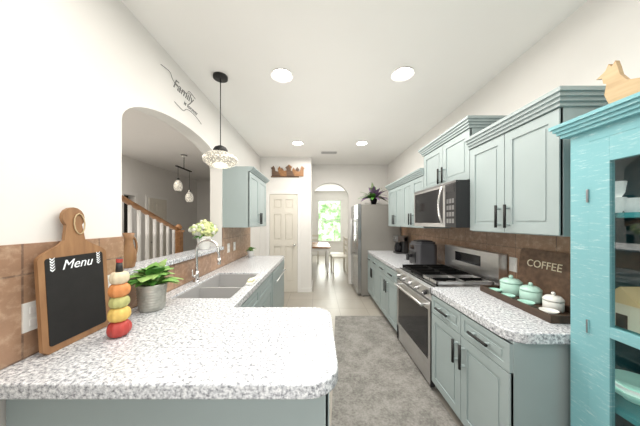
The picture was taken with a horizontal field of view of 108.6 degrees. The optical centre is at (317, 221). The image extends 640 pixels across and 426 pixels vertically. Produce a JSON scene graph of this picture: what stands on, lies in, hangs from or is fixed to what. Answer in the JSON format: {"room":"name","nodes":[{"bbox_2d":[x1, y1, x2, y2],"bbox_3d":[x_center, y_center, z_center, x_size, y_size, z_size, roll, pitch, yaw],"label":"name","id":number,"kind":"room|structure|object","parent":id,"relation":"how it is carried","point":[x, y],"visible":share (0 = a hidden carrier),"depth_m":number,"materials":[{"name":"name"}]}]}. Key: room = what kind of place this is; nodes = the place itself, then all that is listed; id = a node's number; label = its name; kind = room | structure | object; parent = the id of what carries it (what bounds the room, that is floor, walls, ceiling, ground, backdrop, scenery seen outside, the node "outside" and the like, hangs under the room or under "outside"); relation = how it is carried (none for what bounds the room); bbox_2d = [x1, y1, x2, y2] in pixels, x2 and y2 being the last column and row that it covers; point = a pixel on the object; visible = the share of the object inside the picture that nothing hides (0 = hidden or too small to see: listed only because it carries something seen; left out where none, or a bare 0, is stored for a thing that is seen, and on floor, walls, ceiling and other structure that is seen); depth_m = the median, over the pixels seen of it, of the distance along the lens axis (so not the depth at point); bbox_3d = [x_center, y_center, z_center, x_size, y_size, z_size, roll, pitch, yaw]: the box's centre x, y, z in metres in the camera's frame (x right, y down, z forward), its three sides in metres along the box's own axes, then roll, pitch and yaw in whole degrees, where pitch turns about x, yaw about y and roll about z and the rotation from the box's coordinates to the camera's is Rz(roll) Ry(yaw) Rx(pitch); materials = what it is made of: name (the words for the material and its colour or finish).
{"room":"kitchen","nodes":[
{"label":"kitchen","id":0,"kind":"room"},
{"bbox_2d":[0,0,259,425],"bbox_3d":[-1.295,0.055,2.125,0.150,2.850,5.450,0,0,0],"label":"wall","id":1,"kind":"structure","parent":0,"point":[70,70],"depth_m":1.16,"materials":[{"name":"paint"}]},
{"bbox_2d":[0,227,249,369],"bbox_3d":[-1.214,0.317,2.205,0.012,0.494,3.810,0,0,0],"label":"backsplash","id":2,"kind":"structure","parent":1,"relation":"attached to","point":[17,281],"depth_m":0.97,"materials":[{"name":"tile"}]},
{"bbox_2d":[22,300,36,333],"bbox_3d":[-1.204,0.393,0.957,0.008,0.121,0.046,0,0,0],"label":"outlets","id":3,"kind":"object","parent":2,"relation":"attached to","point":[29,317],"depth_m":0.96,"materials":[{"name":"white plastic"}]},
{"bbox_2d":[227,242,235,252],"bbox_3d":[-1.204,0.349,3.198,0.008,0.121,0.296,0,0,0],"label":"outlets","id":4,"kind":"object","parent":2,"relation":"attached to","point":[234,243],"depth_m":3.12,"materials":[{"name":"white plastic"}]},
{"bbox_2d":[124,246,223,274],"bbox_3d":[-1.300,0.330,2.175,0.220,0.040,1.486,0,0,0],"label":"half-wall ledge","id":5,"kind":"object","parent":1,"relation":"attached to","point":[175,258],"visible":0.36,"depth_m":2.01,"materials":[{"name":"stone"}]},
{"bbox_2d":[122,233,137,267],"bbox_3d":[-1.279,0.192,1.569,0.089,0.235,0.110,0,0,32],"label":"pitcher","id":6,"kind":"object","parent":5,"relation":"on","point":[130,251],"visible":0.92,"depth_m":1.54,"materials":[{"name":"orange ceramic"}]},
{"bbox_2d":[188,219,217,249],"bbox_3d":[-1.283,0.139,2.601,0.256,0.340,0.357,0,0,0],"label":"pot","id":7,"kind":"object","parent":5,"relation":"on","point":[204,229],"visible":1,"depth_m":2.54,"materials":[{"name":"white ceramic"}]},
{"bbox_2d":[173,80,193,104],"bbox_3d":[-1.217,-1.167,2.097,0.002,0.109,0.320,0,0,0],"label":"decal","id":8,"kind":"object","parent":1,"relation":"attached to","point":[176,80],"visible":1,"depth_m":2.10,"materials":[{"name":"grey"}]},
{"bbox_2d":[223,166,269,226],"bbox_3d":[-1.019,-0.320,3.422,0.398,0.780,0.975,0,0,0],"label":"upper cabinet","id":9,"kind":"object","parent":1,"relation":"attached to","point":[244,187],"visible":0.98,"depth_m":2.94,"materials":[{"name":"paint"}]},
{"bbox_2d":[122,155,209,261],"bbox_3d":[-2.710,0.055,3.500,2.980,2.850,8.480,0,0,0],"label":"wall","id":10,"kind":"structure","parent":0,"point":[149,186],"depth_m":5.78,"materials":[{"name":"white paint"}]},
{"bbox_2d":[260,157,351,291],"bbox_3d":[0.150,0.055,5.127,3.040,2.850,0.745,0,0,0],"label":"wall","id":11,"kind":"structure","parent":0,"point":[287,232],"depth_m":4.85,"materials":[{"name":"white paint"}]},
{"bbox_2d":[312,191,347,254],"bbox_3d":[-0.090,-0.020,8.245,3.820,3.000,5.490,0,0,0],"label":"wall","id":12,"kind":"structure","parent":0,"point":[329,208],"depth_m":10.30,"materials":[{"name":"white paint"}]},
{"bbox_2d":[312,165,387,283],"bbox_3d":[0.765,0.055,5.570,1.810,2.850,0.140,0,0,0],"label":"wall","id":13,"kind":"structure","parent":0,"point":[355,180],"depth_m":5.50,"materials":[{"name":"white paint"}]},
{"bbox_2d":[121,0,587,190],"bbox_3d":[-1.765,-1.420,4.350,7.470,0.100,13.700,0,0,0],"label":"ceiling","id":14,"kind":"structure","parent":0,"point":[341,56],"depth_m":2.00,"materials":[{"name":"paint"}]},
{"bbox_2d":[173,154,193,201],"bbox_3d":[-2.750,-0.897,4.720,0.160,0.945,0.560,0,0,0],"label":"pendant lights","id":15,"kind":"object","parent":14,"relation":"hanging from","point":[178,186],"visible":1,"depth_m":4.70,"materials":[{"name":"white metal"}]},
{"bbox_2d":[202,72,237,168],"bbox_3d":[-0.916,-0.939,2.160,0.310,0.863,0.310,0,0,0],"label":"pendant light","id":16,"kind":"object","parent":14,"relation":"hanging from","point":[219,157],"visible":1,"depth_m":2.10,"materials":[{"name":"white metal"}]},
{"bbox_2d":[271,68,292,82],"bbox_3d":[-0.335,-1.364,2.140,0.200,0.012,0.200,0,0,0],"label":"recessed light","id":17,"kind":"object","parent":14,"relation":"in","point":[283,76],"visible":1,"depth_m":2.14,"materials":[{"name":"white"}]},
{"bbox_2d":[292,141,302,145],"bbox_3d":[-0.350,-1.364,3.990,0.200,0.012,0.200,0,0,0],"label":"recessed light","id":18,"kind":"object","parent":14,"relation":"in","point":[297,143],"visible":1,"depth_m":4.00,"materials":[{"name":"white"}]},
{"bbox_2d":[320,151,337,153],"bbox_3d":[0.215,-1.362,4.500,0.340,0.016,0.160,0,0,0],"label":"ceiling vent","id":19,"kind":"object","parent":14,"relation":"attached to","point":[321,152],"depth_m":4.49,"materials":[{"name":"white metal"}]},
{"bbox_2d":[356,141,367,145],"bbox_3d":[0.760,-1.364,3.990,0.200,0.012,0.200,0,0,0],"label":"recessed light","id":20,"kind":"object","parent":14,"relation":"in","point":[361,143],"visible":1,"depth_m":4.00,"materials":[{"name":"white"}]},
{"bbox_2d":[391,67,413,80],"bbox_3d":[0.780,-1.364,2.120,0.200,0.012,0.200,0,0,0],"label":"recessed light","id":21,"kind":"object","parent":14,"relation":"in","point":[402,74],"visible":1,"depth_m":2.13,"materials":[{"name":"white"}]},
{"bbox_2d":[283,255,463,425],"bbox_3d":[-1.765,1.530,4.350,7.470,0.100,13.700,0,0,0],"label":"floor","id":22,"kind":"structure","parent":0,"point":[331,292],"depth_m":4.45,"materials":[{"name":"tile"}]},
{"bbox_2d":[122,195,184,261],"bbox_3d":[-2.670,0.035,2.494,1.560,2.889,4.912,0,0,0],"label":"staircase","id":23,"kind":"structure","parent":22,"relation":"on","point":[177,233],"depth_m":3.40,"materials":[{"name":"wood"}]},
{"bbox_2d":[6,393,328,425],"bbox_3d":[-0.580,1.050,1.198,1.249,0.859,0.620,0,0,0],"label":"base cabinet","id":24,"kind":"object","parent":22,"relation":"on","point":[19,412],"visible":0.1,"depth_m":0.89,"materials":[{"name":"paint"}]},
{"bbox_2d":[241,260,285,306],"bbox_3d":[-0.868,1.050,2.683,0.696,0.859,2.346,0,0,0],"label":"base cabinet","id":25,"kind":"object","parent":22,"relation":"on","point":[270,293],"visible":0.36,"depth_m":2.82,"materials":[{"name":"paint"}]},
{"bbox_2d":[0,239,337,398],"bbox_3d":[-0.569,0.472,2.330,1.298,0.630,3.060,0,0,0],"label":"countertop","id":26,"kind":"structure","parent":25,"relation":"on","point":[202,344],"depth_m":0.97,"materials":[{"name":"stone"}]},
{"bbox_2d":[34,207,109,354],"bbox_3d":[-1.168,0.247,1.110,0.055,0.635,0.310,0,0,0],"label":"chalkboard menu","id":27,"kind":"object","parent":26,"relation":"on","point":[71,277],"visible":1,"depth_m":1.08,"materials":[{"name":"brown wood"}]},
{"bbox_2d":[106,258,131,337],"bbox_3d":[-0.984,0.371,1.140,0.098,0.382,0.099,0,0,0],"label":"stack","id":28,"kind":"object","parent":26,"relation":"on","point":[119,325],"visible":1,"depth_m":1.11,"materials":[{"name":"multicoloured ceramic"}]},
{"bbox_2d":[128,259,183,312],"bbox_3d":[-1.050,0.407,1.490,0.282,0.315,0.312,0,0,0],"label":"plant pot","id":29,"kind":"object","parent":26,"relation":"on","point":[150,283],"visible":1,"depth_m":1.44,"materials":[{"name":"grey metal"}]},
{"bbox_2d":[192,239,220,281],"bbox_3d":[-1.051,0.361,2.147,0.261,0.408,0.126,0,0,0],"label":"faucet","id":30,"kind":"object","parent":26,"relation":"on","point":[196,273],"depth_m":2.17,"materials":[{"name":"silver metal"}]},
{"bbox_2d":[174,274,256,297],"bbox_3d":[-0.877,0.682,2.130,0.445,0.210,0.840,0,0,0],"label":"sink","id":31,"kind":"object","parent":26,"relation":"in","point":[216,285],"depth_m":2.12,"materials":[{"name":"silver metal"}]},
{"bbox_2d":[246,247,254,256],"bbox_3d":[-1.095,0.484,3.723,0.166,0.160,0.137,0,0,25],"label":"plant","id":32,"kind":"object","parent":26,"relation":"on","point":[250,251],"visible":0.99,"depth_m":3.69,"materials":[{"name":"green plant"}]},
{"bbox_2d":[246,277,258,284],"bbox_3d":[-0.612,0.544,2.150,0.063,0.039,0.220,0,0,0],"label":"soap dish","id":33,"kind":"object","parent":26,"relation":"on","point":[251,281],"visible":1,"depth_m":2.10,"materials":[{"name":"white ceramic"}]},
{"bbox_2d":[312,234,318,263],"bbox_3d":[-0.200,0.970,8.300,0.460,1.020,0.460,0,0,0],"label":"dining chair","id":34,"kind":"object","parent":22,"relation":"on","point":[317,235],"visible":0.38,"depth_m":8.48,"materials":[{"name":"beige wood"}]},
{"bbox_2d":[312,242,329,273],"bbox_3d":[-0.200,1.090,7.200,1.100,0.780,1.500,0,0,0],"label":"dining table","id":35,"kind":"object","parent":22,"relation":"on","point":[316,246],"visible":0.48,"depth_m":6.51,"materials":[{"name":"white wood"}]},
{"bbox_2d":[330,236,344,269],"bbox_3d":[0.620,0.970,7.250,0.460,1.020,0.460,0,0,5],"label":"dining chair","id":36,"kind":"object","parent":22,"relation":"on","point":[343,236],"visible":0.53,"depth_m":7.39,"materials":[{"name":"beige wood"}]},
{"bbox_2d":[330,237,347,273],"bbox_3d":[0.620,0.970,6.750,0.460,1.020,0.460,0,0,-5],"label":"dining chair","id":37,"kind":"object","parent":22,"relation":"on","point":[344,255],"visible":0.96,"depth_m":6.58,"materials":[{"name":"beige wood"}]},
{"bbox_2d":[351,204,400,295],"bbox_3d":[1.184,0.560,5.015,0.911,1.840,0.910,0,0,0],"label":"fridge","id":38,"kind":"object","parent":22,"relation":"on","point":[370,230],"visible":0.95,"depth_m":4.56,"materials":[{"name":"silver metal"}]},
{"bbox_2d":[359,183,387,203],"bbox_3d":[1.137,-0.601,4.877,0.694,0.481,0.946,0,0,0],"label":"potted plant","id":39,"kind":"object","parent":38,"relation":"on","point":[374,194],"visible":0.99,"depth_m":4.68,"materials":[{"name":"purple plant"}]},
{"bbox_2d":[367,254,398,330],"bbox_3d":[1.306,1.050,3.704,0.724,0.859,1.702,0,0,0],"label":"base cabinet","id":40,"kind":"object","parent":22,"relation":"on","point":[382,278],"visible":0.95,"depth_m":3.42,"materials":[{"name":"paint"}]},
{"bbox_2d":[368,251,439,270],"bbox_3d":[1.324,0.593,3.704,0.688,0.055,1.704,0,0,0],"label":"countertop","id":41,"kind":"structure","parent":40,"relation":"on","point":[393,260],"depth_m":3.56,"materials":[{"name":"stone"}]},
{"bbox_2d":[393,235,407,253],"bbox_3d":[1.496,0.404,4.177,0.228,0.320,0.206,0,0,0],"label":"coffee maker","id":42,"kind":"object","parent":41,"relation":"on","point":[401,247],"visible":0.99,"depth_m":4.09,"materials":[{"name":"black plastic"}]},
{"bbox_2d":[406,240,436,263],"bbox_3d":[1.383,0.406,3.120,0.355,0.315,0.300,0,0,0],"label":"air fryer","id":43,"kind":"object","parent":41,"relation":"on","point":[420,251],"visible":0.94,"depth_m":2.98,"materials":[{"name":"grey plastic"}]},
{"bbox_2d":[331,316,456,425],"bbox_3d":[0.540,1.474,2.375,0.980,0.012,2.450,0,0,0],"label":"rug","id":44,"kind":"object","parent":22,"relation":"on","point":[379,383],"visible":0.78,"depth_m":2.10,"materials":[{"name":"grey fabric"}]},
{"bbox_2d":[394,245,506,387],"bbox_3d":[1.284,0.880,2.425,0.732,1.200,0.846,0,0,0],"label":"stove","id":45,"kind":"object","parent":22,"relation":"on","point":[464,266],"visible":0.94,"depth_m":2.27,"materials":[{"name":"silver metal"}]},
{"bbox_2d":[432,295,570,425],"bbox_3d":[1.306,1.050,1.589,0.724,0.859,0.817,0,0,0],"label":"base cabinet","id":46,"kind":"object","parent":22,"relation":"on","point":[487,378],"visible":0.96,"depth_m":1.28,"materials":[{"name":"paint"}]},
{"bbox_2d":[431,287,570,343],"bbox_3d":[1.324,0.593,1.579,0.688,0.055,0.838,0,0,0],"label":"countertop","id":47,"kind":"structure","parent":46,"relation":"on","point":[509,322],"depth_m":1.36,"materials":[{"name":"stone"}]},
{"bbox_2d":[480,275,570,323],"bbox_3d":[1.435,0.485,1.580,0.240,0.158,0.620,0,0,4],"label":"tray","id":48,"kind":"object","parent":47,"relation":"on","point":[551,308],"visible":1,"depth_m":1.54,"materials":[{"name":"brown wood"}]},
{"bbox_2d":[517,248,570,306],"bbox_3d":[1.623,0.385,1.660,0.062,0.358,0.400,0,0,0],"label":"sign board","id":49,"kind":"object","parent":47,"relation":"on","point":[550,271],"visible":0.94,"depth_m":1.62,"materials":[{"name":"brown wood"}]},
{"bbox_2d":[548,60,639,425],"bbox_3d":[1.429,0.373,0.669,0.469,2.214,1.049,0,0,0],"label":"hutch","id":50,"kind":"object","parent":22,"relation":"on","point":[605,140],"visible":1,"depth_m":1.04,"materials":[{"name":"teal wood"}]},
{"bbox_2d":[388,0,639,234],"bbox_3d":[1.745,0.055,4.000,0.150,2.850,13.000,0,0,0],"label":"wall","id":51,"kind":"structure","parent":0,"point":[580,49],"depth_m":1.57,"materials":[{"name":"paint"}]},
{"bbox_2d":[385,168,449,227],"bbox_3d":[1.469,-0.297,3.616,0.398,0.755,1.488,0,0,0],"label":"upper cabinet","id":52,"kind":"object","parent":51,"relation":"attached to","point":[401,191],"visible":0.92,"depth_m":3.51,"materials":[{"name":"paint"}]},
{"bbox_2d":[418,115,506,188],"bbox_3d":[1.469,-0.637,2.436,0.398,0.535,0.968,0,0,0],"label":"upper cabinet","id":53,"kind":"object","parent":51,"relation":"attached to","point":[447,156],"visible":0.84,"depth_m":2.25,"materials":[{"name":"paint"}]},
{"bbox_2d":[414,180,469,227],"bbox_3d":[1.406,-0.159,2.436,0.524,0.418,0.864,0,0,0],"label":"microwave","id":54,"kind":"object","parent":53,"relation":"attached to","point":[447,204],"visible":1,"depth_m":2.18,"materials":[{"name":"silver plastic"}]},
{"bbox_2d":[402,227,570,278],"bbox_3d":[1.664,0.097,2.853,0.012,0.934,3.415,0,0,0],"label":"backsplash","id":55,"kind":"structure","parent":51,"relation":"attached to","point":[510,244],"depth_m":2.22,"materials":[{"name":"tile"}]},
{"bbox_2d":[509,257,516,271],"bbox_3d":[1.654,0.359,1.947,0.008,0.118,0.070,0,0,0],"label":"outlets","id":56,"kind":"object","parent":55,"relation":"attached to","point":[512,261],"visible":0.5,"depth_m":1.94,"materials":[{"name":"white plastic"}]},
{"bbox_2d":[464,86,607,236],"bbox_3d":[1.469,-0.318,1.603,0.398,0.795,0.794,0,0,0],"label":"upper cabinet","id":57,"kind":"object","parent":51,"relation":"attached to","point":[520,171],"visible":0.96,"depth_m":1.44,"materials":[{"name":"paint"}]}
]}

